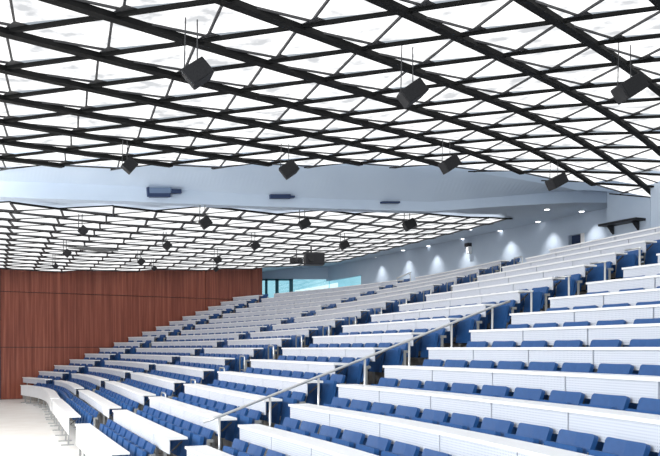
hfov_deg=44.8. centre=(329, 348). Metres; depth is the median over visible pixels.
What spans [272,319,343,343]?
desk
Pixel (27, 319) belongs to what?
wall
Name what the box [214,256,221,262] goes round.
grille
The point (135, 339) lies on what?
desk
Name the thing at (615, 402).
chair
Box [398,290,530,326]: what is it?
desk
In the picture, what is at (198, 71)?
grille
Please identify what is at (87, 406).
chair
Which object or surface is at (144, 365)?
desk
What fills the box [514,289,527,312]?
chair
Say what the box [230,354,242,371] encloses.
chair
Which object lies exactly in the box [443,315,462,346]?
chair
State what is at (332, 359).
chair
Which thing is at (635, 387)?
desk
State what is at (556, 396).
chair
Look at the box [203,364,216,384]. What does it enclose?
chair
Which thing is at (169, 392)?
chair
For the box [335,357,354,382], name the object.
chair
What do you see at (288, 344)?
chair
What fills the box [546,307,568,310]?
chair
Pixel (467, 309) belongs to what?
desk
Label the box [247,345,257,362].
chair
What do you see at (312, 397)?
chair
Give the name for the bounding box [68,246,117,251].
ceiling panel
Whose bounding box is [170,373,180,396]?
chair
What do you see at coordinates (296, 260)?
projector
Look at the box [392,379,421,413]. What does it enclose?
chair
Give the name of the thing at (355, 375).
chair
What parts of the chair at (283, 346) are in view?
seat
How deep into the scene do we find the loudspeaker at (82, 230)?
21.38 m
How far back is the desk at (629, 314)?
11.23 m
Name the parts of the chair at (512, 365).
seat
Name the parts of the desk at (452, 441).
panel, panel, panel, panel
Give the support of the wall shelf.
attached to the wall at (619, 207)
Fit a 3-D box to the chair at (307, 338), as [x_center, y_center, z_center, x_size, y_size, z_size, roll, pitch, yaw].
[-0.610,-0.230,24.049,0.290,0.844,0.560,0,0,-19]
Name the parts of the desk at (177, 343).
panel, panel, panel, panel, panel, panel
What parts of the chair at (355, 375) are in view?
seat, backrest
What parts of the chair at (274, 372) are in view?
backrest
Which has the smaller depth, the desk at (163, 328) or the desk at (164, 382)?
the desk at (164, 382)
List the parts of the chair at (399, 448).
seat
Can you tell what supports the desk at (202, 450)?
on the floor at (27, 397)
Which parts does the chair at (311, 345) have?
backrest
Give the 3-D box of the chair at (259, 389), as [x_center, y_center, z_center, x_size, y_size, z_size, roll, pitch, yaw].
[-1.370,1.131,14.867,0.290,0.844,0.560,0,0,-22]
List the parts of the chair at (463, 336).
seat, backrest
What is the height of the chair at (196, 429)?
0.844 m
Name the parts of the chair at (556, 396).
seat, backrest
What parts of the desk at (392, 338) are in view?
panel, panel, panel, panel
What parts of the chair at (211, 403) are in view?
seat, backrest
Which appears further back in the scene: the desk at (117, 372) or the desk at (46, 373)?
the desk at (46, 373)
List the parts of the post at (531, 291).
post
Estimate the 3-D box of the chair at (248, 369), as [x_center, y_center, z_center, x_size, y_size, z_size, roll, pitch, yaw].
[-1.913,0.859,18.294,0.290,0.844,0.560,0,0,-22]
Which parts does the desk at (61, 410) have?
panel, panel, panel, panel, panel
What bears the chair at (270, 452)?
on the floor at (27, 397)
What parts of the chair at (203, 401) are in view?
backrest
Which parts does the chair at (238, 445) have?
seat, backrest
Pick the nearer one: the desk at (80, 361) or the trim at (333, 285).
the desk at (80, 361)
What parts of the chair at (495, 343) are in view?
backrest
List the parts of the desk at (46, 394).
panel, panel, panel, panel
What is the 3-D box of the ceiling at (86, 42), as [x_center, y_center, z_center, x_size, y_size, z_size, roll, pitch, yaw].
[-9.987,-4.340,30.040,46.078,1.580,53.542,0,0,0]
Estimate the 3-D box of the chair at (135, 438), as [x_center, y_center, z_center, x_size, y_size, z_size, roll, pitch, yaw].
[-3.492,1.948,14.021,0.290,0.844,0.560,0,0,-23]
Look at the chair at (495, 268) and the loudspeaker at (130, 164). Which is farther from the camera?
the chair at (495, 268)
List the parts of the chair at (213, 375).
seat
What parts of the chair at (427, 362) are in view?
backrest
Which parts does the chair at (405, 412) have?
seat, backrest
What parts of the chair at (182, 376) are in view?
seat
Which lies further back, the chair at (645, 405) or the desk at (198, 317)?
the desk at (198, 317)
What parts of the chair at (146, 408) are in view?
backrest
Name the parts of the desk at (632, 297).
panel, panel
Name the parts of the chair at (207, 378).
seat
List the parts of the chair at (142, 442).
seat, backrest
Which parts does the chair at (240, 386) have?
backrest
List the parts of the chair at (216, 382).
backrest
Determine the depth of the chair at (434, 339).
14.72 m
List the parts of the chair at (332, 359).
backrest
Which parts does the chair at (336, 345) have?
backrest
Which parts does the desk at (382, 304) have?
panel, panel, panel, panel, panel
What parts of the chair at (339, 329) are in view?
seat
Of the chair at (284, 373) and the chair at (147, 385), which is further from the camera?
the chair at (147, 385)
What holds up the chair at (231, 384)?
on the floor at (225, 442)
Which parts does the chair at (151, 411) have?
seat, backrest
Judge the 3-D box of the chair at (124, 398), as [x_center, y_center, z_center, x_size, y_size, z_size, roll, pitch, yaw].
[-5.407,1.676,20.672,0.290,0.844,0.560,0,0,-22]
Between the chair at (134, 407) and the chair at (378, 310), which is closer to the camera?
the chair at (134, 407)
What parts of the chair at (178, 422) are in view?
seat, backrest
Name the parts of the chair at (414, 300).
seat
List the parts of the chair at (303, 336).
seat, backrest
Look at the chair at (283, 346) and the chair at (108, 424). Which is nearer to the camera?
the chair at (108, 424)
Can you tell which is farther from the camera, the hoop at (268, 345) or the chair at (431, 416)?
the hoop at (268, 345)
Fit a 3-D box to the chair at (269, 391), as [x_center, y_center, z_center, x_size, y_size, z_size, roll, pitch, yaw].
[-1.115,1.131,14.248,0.290,0.844,0.560,0,0,-22]
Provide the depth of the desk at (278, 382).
15.05 m
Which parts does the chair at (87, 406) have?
seat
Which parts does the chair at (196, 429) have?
seat, backrest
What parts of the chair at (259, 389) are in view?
backrest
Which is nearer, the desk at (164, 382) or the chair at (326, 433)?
the chair at (326, 433)
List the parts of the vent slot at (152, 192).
slot frame, slot frame, slot frame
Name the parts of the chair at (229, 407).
seat, backrest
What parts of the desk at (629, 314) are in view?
panel, panel, panel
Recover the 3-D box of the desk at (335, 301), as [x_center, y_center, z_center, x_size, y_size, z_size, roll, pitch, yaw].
[-1.877,-1.545,35.061,0.523,0.751,9.329,0,0,-33]
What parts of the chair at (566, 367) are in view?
backrest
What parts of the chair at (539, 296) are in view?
seat, backrest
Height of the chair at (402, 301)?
0.844 m
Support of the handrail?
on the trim
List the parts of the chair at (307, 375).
backrest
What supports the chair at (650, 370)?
on the floor
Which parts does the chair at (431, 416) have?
seat, backrest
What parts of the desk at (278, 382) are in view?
panel, panel, panel, panel, panel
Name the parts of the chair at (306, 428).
seat, backrest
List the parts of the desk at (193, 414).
panel, panel, panel, panel, panel, leg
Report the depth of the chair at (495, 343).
11.65 m
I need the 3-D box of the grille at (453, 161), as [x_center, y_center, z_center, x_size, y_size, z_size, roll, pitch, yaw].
[2.841,-4.306,18.509,0.481,0.430,0.060,0,0,-31]
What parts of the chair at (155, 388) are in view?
seat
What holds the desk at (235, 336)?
on the floor at (413, 361)
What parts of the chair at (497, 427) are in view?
seat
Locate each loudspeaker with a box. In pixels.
[62,239,71,257]
[77,214,88,235]
[120,140,138,174]
[137,250,144,265]
[151,258,156,270]
[162,232,171,250]
[181,17,213,89]
[198,206,212,229]
[213,248,221,263]
[250,232,260,250]
[279,143,299,179]
[298,210,310,229]
[339,233,349,249]
[396,45,428,108]
[402,213,416,231]
[438,140,461,174]
[545,160,568,190]
[610,43,648,104]
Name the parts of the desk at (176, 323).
panel, panel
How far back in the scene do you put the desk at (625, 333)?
10.47 m
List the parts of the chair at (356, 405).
seat, backrest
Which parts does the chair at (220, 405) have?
seat, backrest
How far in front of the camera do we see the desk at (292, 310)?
34.28 m
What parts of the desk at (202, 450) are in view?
panel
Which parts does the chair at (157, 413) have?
seat, backrest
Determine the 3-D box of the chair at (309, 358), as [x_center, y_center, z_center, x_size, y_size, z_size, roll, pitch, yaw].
[-0.468,0.587,16.739,0.290,0.844,0.560,0,0,-21]
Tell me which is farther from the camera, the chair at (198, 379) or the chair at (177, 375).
the chair at (177, 375)
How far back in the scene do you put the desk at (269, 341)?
24.01 m
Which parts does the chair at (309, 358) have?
backrest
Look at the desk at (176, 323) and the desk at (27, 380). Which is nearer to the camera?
the desk at (27, 380)
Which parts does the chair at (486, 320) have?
seat, backrest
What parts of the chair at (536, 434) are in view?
seat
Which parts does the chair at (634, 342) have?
backrest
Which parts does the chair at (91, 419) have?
seat, backrest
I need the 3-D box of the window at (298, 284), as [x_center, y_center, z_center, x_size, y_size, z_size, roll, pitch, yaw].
[1.000,-1.630,53.100,26.000,10.000,0.200,0,0,0]
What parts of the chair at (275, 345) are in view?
seat, backrest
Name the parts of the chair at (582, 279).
backrest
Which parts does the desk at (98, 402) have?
panel, panel, leg, panel, panel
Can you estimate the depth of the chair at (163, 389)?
19.65 m
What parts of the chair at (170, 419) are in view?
seat, backrest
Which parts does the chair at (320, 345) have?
backrest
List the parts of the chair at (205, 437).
seat, backrest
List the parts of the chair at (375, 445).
seat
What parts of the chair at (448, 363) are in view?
backrest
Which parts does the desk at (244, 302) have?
panel, panel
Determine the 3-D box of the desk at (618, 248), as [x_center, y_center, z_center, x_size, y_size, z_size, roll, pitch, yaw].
[5.638,-1.817,18.923,0.329,0.751,5.578,0,0,-19]
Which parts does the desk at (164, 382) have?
panel, panel, panel, panel, panel, panel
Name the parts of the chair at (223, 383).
backrest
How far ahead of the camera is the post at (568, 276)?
13.45 m
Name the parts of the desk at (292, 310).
panel, panel, panel, panel, panel, panel, panel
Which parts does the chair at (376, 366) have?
seat, backrest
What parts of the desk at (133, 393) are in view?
panel, panel, panel, panel, panel, panel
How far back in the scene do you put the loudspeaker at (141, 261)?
30.48 m
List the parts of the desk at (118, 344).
panel, panel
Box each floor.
[0,399,82,455]
[23,395,169,455]
[74,380,298,428]
[77,392,222,455]
[95,387,266,455]
[130,360,584,403]
[150,344,584,355]
[207,285,585,323]
[275,354,444,365]
[367,306,549,323]
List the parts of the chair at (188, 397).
backrest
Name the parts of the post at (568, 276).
post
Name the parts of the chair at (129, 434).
seat, backrest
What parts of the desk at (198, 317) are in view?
panel, panel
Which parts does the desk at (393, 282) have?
panel, panel, panel, panel, panel, panel, panel, panel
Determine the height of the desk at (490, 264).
0.751 m
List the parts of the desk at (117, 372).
panel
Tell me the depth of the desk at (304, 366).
15.67 m
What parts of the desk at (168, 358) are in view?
panel, panel, panel, panel, panel, panel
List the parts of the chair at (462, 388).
seat, backrest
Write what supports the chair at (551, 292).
on the floor
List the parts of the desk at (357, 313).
panel, panel, panel, panel, panel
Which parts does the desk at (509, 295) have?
panel, panel, panel, panel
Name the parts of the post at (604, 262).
post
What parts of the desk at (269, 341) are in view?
panel, panel, panel, panel, panel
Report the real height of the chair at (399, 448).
0.844 m
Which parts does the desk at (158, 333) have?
panel, panel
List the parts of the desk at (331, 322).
panel, panel, panel, panel, panel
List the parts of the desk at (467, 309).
panel, panel, panel, panel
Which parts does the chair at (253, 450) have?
seat, backrest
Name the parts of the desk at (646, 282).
panel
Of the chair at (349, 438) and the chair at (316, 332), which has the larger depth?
the chair at (316, 332)
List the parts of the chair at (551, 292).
seat, backrest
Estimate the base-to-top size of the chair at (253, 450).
0.844 m
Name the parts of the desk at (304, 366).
panel, panel, panel, panel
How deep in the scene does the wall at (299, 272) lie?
48.50 m
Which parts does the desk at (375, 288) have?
panel, panel, panel, panel, panel, panel, panel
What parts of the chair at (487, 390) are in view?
seat, backrest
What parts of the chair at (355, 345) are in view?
backrest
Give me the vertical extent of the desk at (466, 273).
0.751 m
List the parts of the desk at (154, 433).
panel, panel, panel, panel, panel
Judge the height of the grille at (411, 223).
0.367 m
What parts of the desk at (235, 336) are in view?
panel, panel, panel, panel, panel, panel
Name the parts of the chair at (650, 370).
backrest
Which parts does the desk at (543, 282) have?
panel, panel, panel, panel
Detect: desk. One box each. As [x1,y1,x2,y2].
[20,385,59,419]
[22,377,51,384]
[38,371,66,377]
[48,399,80,445]
[54,365,84,380]
[54,380,83,395]
[69,359,99,373]
[72,373,108,391]
[75,423,129,455]
[78,390,120,428]
[85,354,115,359]
[88,367,132,382]
[99,348,130,353]
[104,360,155,372]
[104,381,155,412]
[112,410,187,455]
[114,342,144,346]
[120,354,177,363]
[128,336,155,347]
[130,372,185,398]
[136,348,201,355]
[142,331,172,336]
[148,396,236,447]
[151,340,223,347]
[155,364,213,383]
[156,325,184,335]
[166,333,245,347]
[169,320,199,325]
[180,326,266,334]
[180,356,234,367]
[182,315,213,319]
[183,384,281,423]
[185,445,232,455]
[195,319,287,328]
[196,310,225,314]
[203,348,262,371]
[208,305,238,309]
[209,312,307,323]
[217,371,322,395]
[220,300,250,312]
[222,305,326,317]
[227,338,290,359]
[233,295,262,300]
[236,299,346,311]
[238,424,377,455]
[249,292,365,306]
[250,328,317,347]
[250,359,347,376]
[262,286,384,301]
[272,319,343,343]
[274,280,403,296]
[281,348,384,384]
[288,403,591,455]
[294,310,369,334]
[312,332,424,369]
[315,301,394,314]
[336,292,418,307]
[337,384,659,452]
[342,318,459,355]
[356,284,441,300]
[370,304,495,322]
[376,276,464,293]
[383,365,659,402]
[396,268,486,286]
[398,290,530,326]
[415,260,508,279]
[425,277,564,300]
[427,347,659,371]
[451,264,596,305]
[469,323,659,346]
[477,252,626,280]
[501,240,656,270]
[510,304,659,327]
[525,232,659,261]
[548,288,659,309]
[549,226,659,252]
[586,275,659,292]
[622,263,659,277]
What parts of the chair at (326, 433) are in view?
seat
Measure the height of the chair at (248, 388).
0.844 m
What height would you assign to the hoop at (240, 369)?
0.817 m
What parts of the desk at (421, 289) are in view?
panel, panel, panel, panel, panel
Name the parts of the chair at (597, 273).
seat, backrest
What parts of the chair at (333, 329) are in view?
seat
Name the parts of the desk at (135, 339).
panel, panel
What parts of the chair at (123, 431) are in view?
seat, backrest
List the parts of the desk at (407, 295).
panel, panel, panel, panel, panel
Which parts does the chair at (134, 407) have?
backrest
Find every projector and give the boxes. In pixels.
[290,249,302,263]
[303,246,324,265]
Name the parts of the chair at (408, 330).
backrest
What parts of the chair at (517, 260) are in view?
seat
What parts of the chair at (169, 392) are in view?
backrest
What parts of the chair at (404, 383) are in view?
seat, backrest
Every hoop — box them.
[239,356,244,371]
[268,345,273,359]
[296,335,301,347]
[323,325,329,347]
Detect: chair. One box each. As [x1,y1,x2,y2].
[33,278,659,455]
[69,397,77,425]
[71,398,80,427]
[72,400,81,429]
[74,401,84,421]
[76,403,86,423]
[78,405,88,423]
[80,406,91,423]
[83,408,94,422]
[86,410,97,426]
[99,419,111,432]
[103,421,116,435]
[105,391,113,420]
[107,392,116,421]
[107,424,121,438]
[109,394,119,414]
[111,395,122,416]
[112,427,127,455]
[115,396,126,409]
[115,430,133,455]
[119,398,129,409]
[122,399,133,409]
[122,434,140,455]
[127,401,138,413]
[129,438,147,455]
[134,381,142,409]
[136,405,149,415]
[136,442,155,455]
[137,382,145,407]
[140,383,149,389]
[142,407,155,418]
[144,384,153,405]
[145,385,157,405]
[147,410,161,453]
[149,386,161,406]
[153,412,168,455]
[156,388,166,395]
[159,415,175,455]
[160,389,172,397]
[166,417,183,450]
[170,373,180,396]
[171,420,192,455]
[172,392,185,400]
[173,374,184,394]
[177,375,189,395]
[179,394,192,402]
[180,424,202,455]
[182,376,195,392]
[185,395,200,404]
[189,377,201,383]
[191,427,213,445]
[192,397,208,406]
[200,399,216,445]
[201,364,210,383]
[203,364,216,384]
[207,379,220,386]
[209,365,222,383]
[209,401,226,449]
[214,381,228,387]
[215,404,236,446]
[216,365,229,379]
[222,382,236,408]
[223,438,247,455]
[225,354,236,370]
[225,406,248,441]
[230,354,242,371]
[230,383,245,390]
[235,384,255,412]
[236,354,248,371]
[237,409,261,439]
[238,443,265,455]
[240,367,254,387]
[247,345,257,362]
[247,386,266,424]
[248,368,262,373]
[252,345,263,358]
[254,369,271,391]
[258,345,269,358]
[259,387,277,427]
[264,344,276,358]
[265,369,281,375]
[266,449,285,455]
[267,389,290,423]
[271,355,286,372]
[274,417,300,431]
[275,370,291,376]
[279,335,289,353]
[280,391,305,428]
[285,335,295,347]
[285,371,303,397]
[286,356,295,359]
[290,356,305,375]
[291,421,319,436]
[292,335,304,347]
[297,372,315,401]
[302,356,316,377]
[303,326,315,344]
[305,344,318,360]
[306,373,329,404]
[310,326,322,343]
[310,425,340,441]
[312,356,328,361]
[316,344,328,360]
[318,325,330,335]
[320,374,345,405]
[320,397,350,428]
[328,343,339,360]
[328,357,340,379]
[331,318,340,335]
[332,429,364,448]
[335,317,348,334]
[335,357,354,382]
[339,399,370,438]
[340,343,350,382]
[344,316,356,324]
[346,357,370,384]
[350,332,359,347]
[351,343,363,384]
[355,435,391,455]
[360,308,373,323]
[362,402,393,451]
[364,343,376,383]
[368,308,380,322]
[369,343,391,371]
[369,378,398,409]
[372,331,383,347]
[377,330,397,347]
[381,441,419,455]
[384,300,397,313]
[385,342,407,364]
[386,405,419,451]
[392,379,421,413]
[393,299,405,312]
[399,329,411,365]
[406,328,427,361]
[408,291,420,303]
[412,409,448,455]
[416,359,443,387]
[416,381,447,417]
[417,290,429,301]
[420,328,445,357]
[431,283,443,293]
[437,360,467,390]
[440,282,453,292]
[440,413,479,430]
[442,383,477,422]
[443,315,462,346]
[453,275,465,284]
[456,314,481,343]
[462,360,494,393]
[463,274,476,282]
[466,341,487,366]
[470,417,513,436]
[472,385,509,427]
[475,268,487,280]
[479,302,495,329]
[485,266,498,273]
[490,300,516,328]
[490,361,524,396]
[492,341,515,396]
[497,261,508,271]
[503,387,544,434]
[504,423,552,444]
[506,258,519,265]
[507,324,529,346]
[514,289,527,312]
[520,362,557,399]
[521,340,547,399]
[523,286,549,312]
[533,323,557,346]
[539,390,584,441]
[544,280,557,304]
[544,429,597,454]
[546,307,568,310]
[549,362,593,396]
[553,340,582,370]
[555,274,581,296]
[563,321,589,346]
[572,305,597,321]
[576,268,587,293]
[579,393,629,450]
[584,363,633,403]
[586,261,612,289]
[586,320,625,346]
[587,291,608,293]
[588,437,650,455]
[590,339,621,371]
[602,303,629,307]
[607,256,617,279]
[615,250,642,278]
[619,288,643,291]
[623,318,659,346]
[625,397,659,455]
[628,364,659,408]
[629,339,659,373]
[636,301,659,305]
[641,244,646,263]
[644,240,659,264]
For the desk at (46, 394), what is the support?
on the floor at (25, 430)
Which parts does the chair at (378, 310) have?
seat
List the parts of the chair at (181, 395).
backrest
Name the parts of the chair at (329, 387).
seat, backrest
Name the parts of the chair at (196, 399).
backrest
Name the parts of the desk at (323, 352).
panel, panel, panel, panel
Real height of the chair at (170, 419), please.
0.844 m
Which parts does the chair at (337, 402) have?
seat, backrest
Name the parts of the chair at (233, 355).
seat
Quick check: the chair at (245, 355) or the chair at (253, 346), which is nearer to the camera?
the chair at (245, 355)
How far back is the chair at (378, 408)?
10.33 m
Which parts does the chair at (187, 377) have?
seat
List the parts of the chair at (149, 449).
seat, backrest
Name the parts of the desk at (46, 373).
panel, panel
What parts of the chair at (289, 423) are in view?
seat, backrest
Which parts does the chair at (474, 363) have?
seat, backrest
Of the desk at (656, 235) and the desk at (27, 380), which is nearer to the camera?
the desk at (656, 235)
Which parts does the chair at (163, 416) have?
seat, backrest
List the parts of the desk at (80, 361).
panel, panel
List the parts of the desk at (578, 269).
panel, panel, panel, panel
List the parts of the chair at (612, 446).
seat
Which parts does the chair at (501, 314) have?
seat, backrest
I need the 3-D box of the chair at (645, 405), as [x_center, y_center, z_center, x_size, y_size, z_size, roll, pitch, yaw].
[2.768,0.859,6.880,0.290,0.844,0.560,0,0,-17]
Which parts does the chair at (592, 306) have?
backrest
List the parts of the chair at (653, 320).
backrest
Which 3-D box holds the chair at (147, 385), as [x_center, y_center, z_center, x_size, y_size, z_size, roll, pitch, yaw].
[-5.162,1.403,22.278,0.290,0.844,0.560,0,0,-21]
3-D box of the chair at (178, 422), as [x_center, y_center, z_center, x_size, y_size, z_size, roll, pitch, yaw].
[-2.787,1.676,14.308,0.290,0.844,0.560,0,0,-23]
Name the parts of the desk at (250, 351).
panel, panel, panel, panel, panel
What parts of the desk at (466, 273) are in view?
panel, panel, panel, panel, panel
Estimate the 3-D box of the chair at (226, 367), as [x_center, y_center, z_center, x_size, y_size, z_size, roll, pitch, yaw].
[-2.744,0.859,20.442,0.290,0.844,0.560,0,0,-21]
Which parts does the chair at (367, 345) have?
backrest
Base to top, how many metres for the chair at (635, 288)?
0.844 m
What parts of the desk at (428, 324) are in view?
panel, panel, panel, panel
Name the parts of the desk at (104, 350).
panel, panel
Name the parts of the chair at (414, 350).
seat, backrest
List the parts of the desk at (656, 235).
panel, panel, panel, panel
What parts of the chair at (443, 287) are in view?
seat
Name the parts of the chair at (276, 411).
seat, backrest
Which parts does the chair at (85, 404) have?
seat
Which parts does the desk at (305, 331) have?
panel, panel, panel, panel, panel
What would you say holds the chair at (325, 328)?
on the floor at (413, 361)
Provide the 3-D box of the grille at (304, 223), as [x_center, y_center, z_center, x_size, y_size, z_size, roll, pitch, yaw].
[-0.692,-3.498,22.293,0.348,0.315,0.057,0,0,-25]
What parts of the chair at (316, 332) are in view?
seat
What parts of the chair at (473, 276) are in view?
seat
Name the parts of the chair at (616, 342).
backrest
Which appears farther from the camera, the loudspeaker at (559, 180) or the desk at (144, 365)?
the desk at (144, 365)
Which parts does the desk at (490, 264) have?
panel, panel, panel, panel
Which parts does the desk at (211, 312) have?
panel, panel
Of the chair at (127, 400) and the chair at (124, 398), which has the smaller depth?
the chair at (127, 400)
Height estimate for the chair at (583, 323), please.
0.844 m
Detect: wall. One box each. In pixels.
[1,268,261,398]
[262,267,327,278]
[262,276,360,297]
[326,208,606,283]
[607,172,649,262]
[650,129,659,227]
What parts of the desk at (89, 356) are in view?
panel, panel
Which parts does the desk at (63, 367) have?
panel, panel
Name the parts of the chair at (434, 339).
seat, backrest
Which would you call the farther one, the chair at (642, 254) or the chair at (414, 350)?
the chair at (642, 254)
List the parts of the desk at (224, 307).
panel, panel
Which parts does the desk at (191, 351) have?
panel, panel, panel, panel, panel, panel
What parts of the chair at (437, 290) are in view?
seat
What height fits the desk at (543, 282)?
0.751 m
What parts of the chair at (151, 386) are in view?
seat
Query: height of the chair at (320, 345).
0.844 m
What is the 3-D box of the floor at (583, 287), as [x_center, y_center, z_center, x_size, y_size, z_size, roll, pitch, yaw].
[1.980,-1.246,28.370,2.997,0.392,32.704,0,0,-26]
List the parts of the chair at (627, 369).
seat, backrest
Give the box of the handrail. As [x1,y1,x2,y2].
[203,300,510,450]
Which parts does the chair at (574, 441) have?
seat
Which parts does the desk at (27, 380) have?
panel, panel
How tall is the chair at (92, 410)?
0.844 m
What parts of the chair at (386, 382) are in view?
seat, backrest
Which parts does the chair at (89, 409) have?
seat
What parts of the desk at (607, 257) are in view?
panel, panel, panel, panel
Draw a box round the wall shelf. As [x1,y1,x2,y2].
[598,217,645,234]
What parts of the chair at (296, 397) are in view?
seat, backrest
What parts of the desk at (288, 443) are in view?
panel, panel, panel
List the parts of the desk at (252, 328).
panel, panel, panel, panel, panel, panel, panel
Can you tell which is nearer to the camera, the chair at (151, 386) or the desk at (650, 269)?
the desk at (650, 269)
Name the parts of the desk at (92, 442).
panel, panel, panel, panel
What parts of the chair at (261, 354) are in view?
seat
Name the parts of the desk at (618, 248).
panel, panel, panel, panel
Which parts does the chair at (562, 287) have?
seat, backrest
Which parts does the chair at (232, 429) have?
seat, backrest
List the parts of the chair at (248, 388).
backrest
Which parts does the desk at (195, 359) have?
panel, panel, panel, panel, panel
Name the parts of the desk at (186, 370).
panel, panel, panel, panel, panel, panel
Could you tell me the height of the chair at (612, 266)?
0.844 m
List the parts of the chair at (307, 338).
seat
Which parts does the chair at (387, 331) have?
backrest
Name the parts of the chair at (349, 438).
seat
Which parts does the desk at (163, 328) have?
panel, panel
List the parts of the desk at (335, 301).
panel, panel, panel, panel, panel, panel, panel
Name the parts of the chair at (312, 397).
seat, backrest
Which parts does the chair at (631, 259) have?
seat, backrest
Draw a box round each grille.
[63,249,70,256]
[78,225,87,234]
[123,157,137,171]
[137,258,144,264]
[163,240,171,249]
[183,57,212,82]
[199,216,211,227]
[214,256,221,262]
[251,241,259,248]
[280,160,298,176]
[299,217,310,227]
[340,240,349,248]
[402,78,427,101]
[405,218,416,228]
[444,154,460,169]
[553,172,568,187]
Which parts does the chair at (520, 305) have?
seat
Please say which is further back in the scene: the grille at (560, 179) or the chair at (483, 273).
the chair at (483, 273)
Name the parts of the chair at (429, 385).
seat, backrest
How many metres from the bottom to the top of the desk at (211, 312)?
0.751 m
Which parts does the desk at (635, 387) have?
panel, panel, panel, panel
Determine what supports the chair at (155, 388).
on the floor at (216, 447)
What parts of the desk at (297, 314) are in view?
panel, panel, panel, panel, panel, panel, panel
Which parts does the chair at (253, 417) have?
seat, backrest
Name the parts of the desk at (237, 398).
panel, panel, panel, panel, panel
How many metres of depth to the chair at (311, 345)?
18.89 m
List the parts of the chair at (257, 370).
backrest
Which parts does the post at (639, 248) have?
post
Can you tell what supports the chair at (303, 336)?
on the floor at (378, 375)
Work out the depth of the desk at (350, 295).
35.03 m
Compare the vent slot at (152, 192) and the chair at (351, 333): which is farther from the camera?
the vent slot at (152, 192)
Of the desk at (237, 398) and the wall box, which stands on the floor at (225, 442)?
the desk at (237, 398)
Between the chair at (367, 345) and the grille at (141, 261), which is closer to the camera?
the chair at (367, 345)
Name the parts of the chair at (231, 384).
backrest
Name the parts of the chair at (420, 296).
seat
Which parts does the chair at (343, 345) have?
backrest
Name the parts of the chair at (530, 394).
seat, backrest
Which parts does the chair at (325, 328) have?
seat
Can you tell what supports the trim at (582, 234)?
attached to the wall at (535, 239)
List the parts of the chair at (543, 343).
backrest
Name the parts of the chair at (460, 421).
seat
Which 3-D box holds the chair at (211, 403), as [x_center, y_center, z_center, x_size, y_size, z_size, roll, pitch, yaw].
[-2.325,1.403,15.181,0.290,0.844,0.560,0,0,-23]
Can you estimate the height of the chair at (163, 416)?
0.844 m
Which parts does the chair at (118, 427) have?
seat, backrest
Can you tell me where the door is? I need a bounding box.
[572,234,580,243]
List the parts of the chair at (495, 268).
seat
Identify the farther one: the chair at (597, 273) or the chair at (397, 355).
the chair at (597, 273)
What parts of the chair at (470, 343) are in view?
backrest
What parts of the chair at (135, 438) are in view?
seat, backrest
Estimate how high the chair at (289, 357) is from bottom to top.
0.844 m
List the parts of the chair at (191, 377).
seat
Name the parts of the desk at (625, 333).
panel, panel, panel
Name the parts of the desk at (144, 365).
panel, panel, panel, panel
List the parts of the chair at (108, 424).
seat, backrest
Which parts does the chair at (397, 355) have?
seat, backrest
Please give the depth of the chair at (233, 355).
22.94 m
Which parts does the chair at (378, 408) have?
seat, backrest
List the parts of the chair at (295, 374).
backrest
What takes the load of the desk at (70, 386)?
on the floor at (27, 397)
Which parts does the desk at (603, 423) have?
panel, panel, panel, panel, panel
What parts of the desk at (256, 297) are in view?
panel, panel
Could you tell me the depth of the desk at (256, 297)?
41.89 m
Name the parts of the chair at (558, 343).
backrest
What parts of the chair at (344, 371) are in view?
seat, backrest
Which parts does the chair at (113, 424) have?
seat, backrest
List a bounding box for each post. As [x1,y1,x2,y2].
[518,290,533,311]
[555,275,570,295]
[590,261,606,279]
[625,247,641,265]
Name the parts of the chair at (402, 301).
seat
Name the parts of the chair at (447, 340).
seat, backrest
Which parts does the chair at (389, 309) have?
seat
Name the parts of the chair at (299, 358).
backrest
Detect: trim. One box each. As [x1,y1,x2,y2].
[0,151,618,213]
[0,269,232,399]
[295,283,337,290]
[581,233,584,242]
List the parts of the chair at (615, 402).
seat, backrest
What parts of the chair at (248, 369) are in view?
backrest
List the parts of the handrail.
post, post, post, post, post, post, post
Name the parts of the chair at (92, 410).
seat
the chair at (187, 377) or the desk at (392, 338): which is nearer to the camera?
the desk at (392, 338)
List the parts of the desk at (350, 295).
panel, panel, panel, panel, panel, panel, panel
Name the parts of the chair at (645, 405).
backrest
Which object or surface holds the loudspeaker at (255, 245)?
hanging from the ceiling at (32, 236)
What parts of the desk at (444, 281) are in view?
panel, panel, panel, panel, panel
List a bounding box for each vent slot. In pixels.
[146,187,181,197]
[269,194,294,198]
[380,201,399,203]
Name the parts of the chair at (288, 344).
seat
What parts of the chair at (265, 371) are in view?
backrest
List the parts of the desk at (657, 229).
panel, panel, panel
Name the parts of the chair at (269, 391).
seat, backrest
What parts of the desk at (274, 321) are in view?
panel, panel, panel, panel, panel, panel, panel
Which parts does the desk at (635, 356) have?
panel, panel, panel, panel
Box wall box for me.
[464,243,471,253]
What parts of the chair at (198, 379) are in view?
backrest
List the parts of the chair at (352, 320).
seat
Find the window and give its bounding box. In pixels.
[262,279,292,293]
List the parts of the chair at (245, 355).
seat, backrest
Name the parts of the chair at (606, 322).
backrest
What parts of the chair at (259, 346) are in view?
seat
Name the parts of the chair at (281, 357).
backrest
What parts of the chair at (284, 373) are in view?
backrest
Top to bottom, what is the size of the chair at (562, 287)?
0.844 m
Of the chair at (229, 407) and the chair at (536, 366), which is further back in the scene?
the chair at (229, 407)
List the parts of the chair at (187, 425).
seat, backrest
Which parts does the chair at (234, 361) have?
seat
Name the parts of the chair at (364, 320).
seat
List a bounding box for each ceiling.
[0,0,659,271]
[0,201,512,272]

